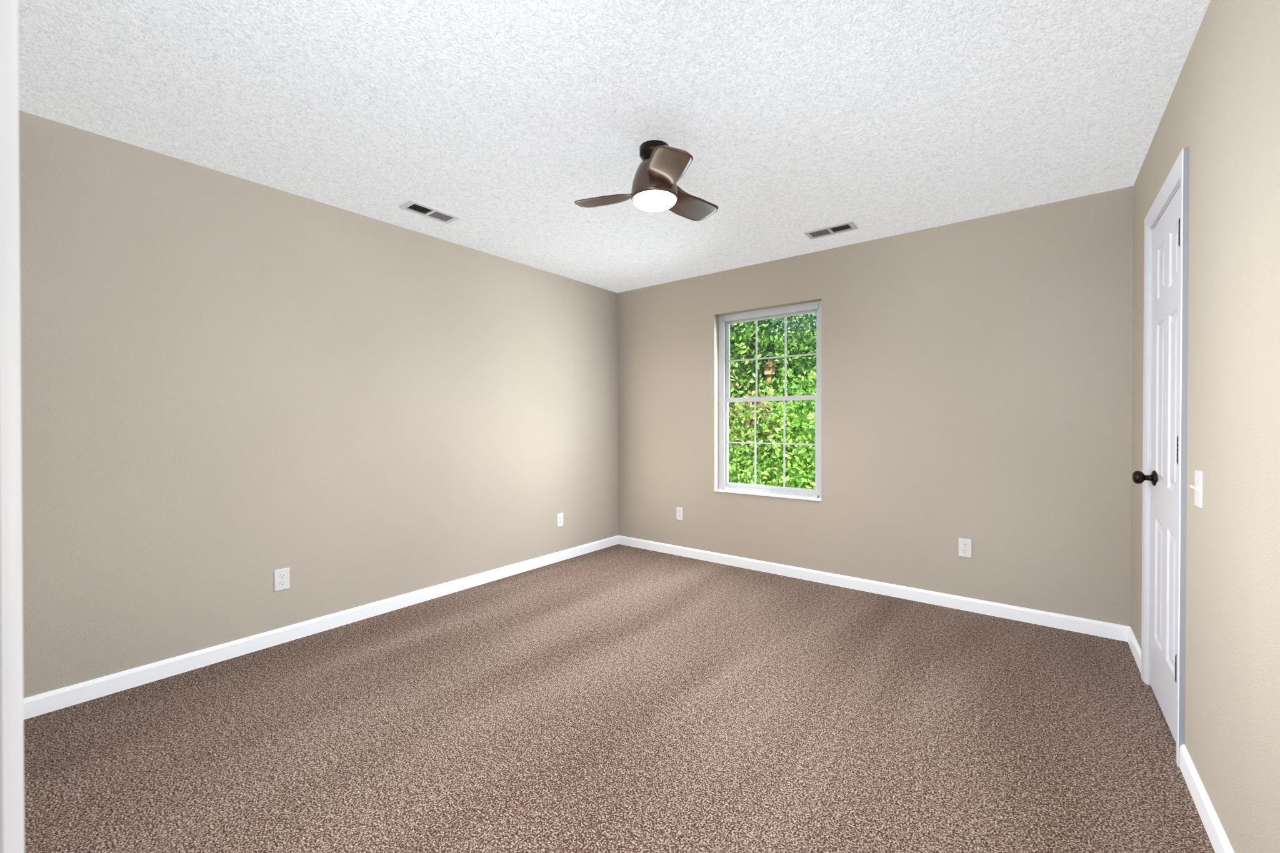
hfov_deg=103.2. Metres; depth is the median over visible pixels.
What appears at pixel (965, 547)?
electrical outlet
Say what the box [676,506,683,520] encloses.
electrical outlet
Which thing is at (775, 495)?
window sill
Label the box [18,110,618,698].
wall
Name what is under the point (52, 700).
baseboard
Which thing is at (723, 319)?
window
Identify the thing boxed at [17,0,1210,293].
ceiling
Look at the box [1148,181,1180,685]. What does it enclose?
door frame
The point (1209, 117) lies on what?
wall
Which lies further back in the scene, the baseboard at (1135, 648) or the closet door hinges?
the baseboard at (1135, 648)
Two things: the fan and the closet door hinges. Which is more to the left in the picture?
the fan
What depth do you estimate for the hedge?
7.48 m
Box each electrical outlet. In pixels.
[274,567,289,591]
[556,513,563,527]
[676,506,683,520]
[958,538,971,558]
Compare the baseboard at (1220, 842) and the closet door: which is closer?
the baseboard at (1220, 842)
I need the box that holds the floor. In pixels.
[23,544,1214,852]
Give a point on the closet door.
(1162, 477)
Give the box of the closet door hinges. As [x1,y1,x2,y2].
[1175,218,1179,683]
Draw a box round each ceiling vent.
[398,199,460,223]
[803,220,858,239]
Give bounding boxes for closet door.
[1131,185,1180,743]
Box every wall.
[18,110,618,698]
[617,185,1133,626]
[1130,0,1279,852]
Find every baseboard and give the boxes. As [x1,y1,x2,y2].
[23,535,618,719]
[618,535,1129,641]
[1127,626,1141,674]
[1179,744,1234,852]
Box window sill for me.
[714,488,821,501]
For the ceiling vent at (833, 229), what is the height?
0.011 m
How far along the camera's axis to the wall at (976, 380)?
3.27 m
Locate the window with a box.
[718,300,821,498]
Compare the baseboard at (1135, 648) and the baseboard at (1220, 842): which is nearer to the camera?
the baseboard at (1220, 842)
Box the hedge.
[728,313,816,489]
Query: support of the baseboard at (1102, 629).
attached to the wall at (976, 380)
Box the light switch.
[1189,470,1202,508]
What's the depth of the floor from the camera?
1.92 m
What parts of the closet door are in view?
knob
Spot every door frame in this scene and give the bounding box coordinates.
[0,0,24,852]
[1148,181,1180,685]
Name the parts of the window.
window sash upper, sash glass, sash glass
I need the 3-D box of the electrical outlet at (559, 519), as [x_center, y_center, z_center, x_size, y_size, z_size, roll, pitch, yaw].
[-0.682,0.800,4.340,0.007,0.114,0.070,0,1,38]
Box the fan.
[574,140,718,221]
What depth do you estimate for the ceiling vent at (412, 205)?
3.00 m
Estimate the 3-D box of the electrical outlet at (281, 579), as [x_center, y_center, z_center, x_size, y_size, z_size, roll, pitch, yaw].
[-1.932,0.825,2.738,0.007,0.114,0.070,0,1,38]
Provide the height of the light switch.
0.114 m

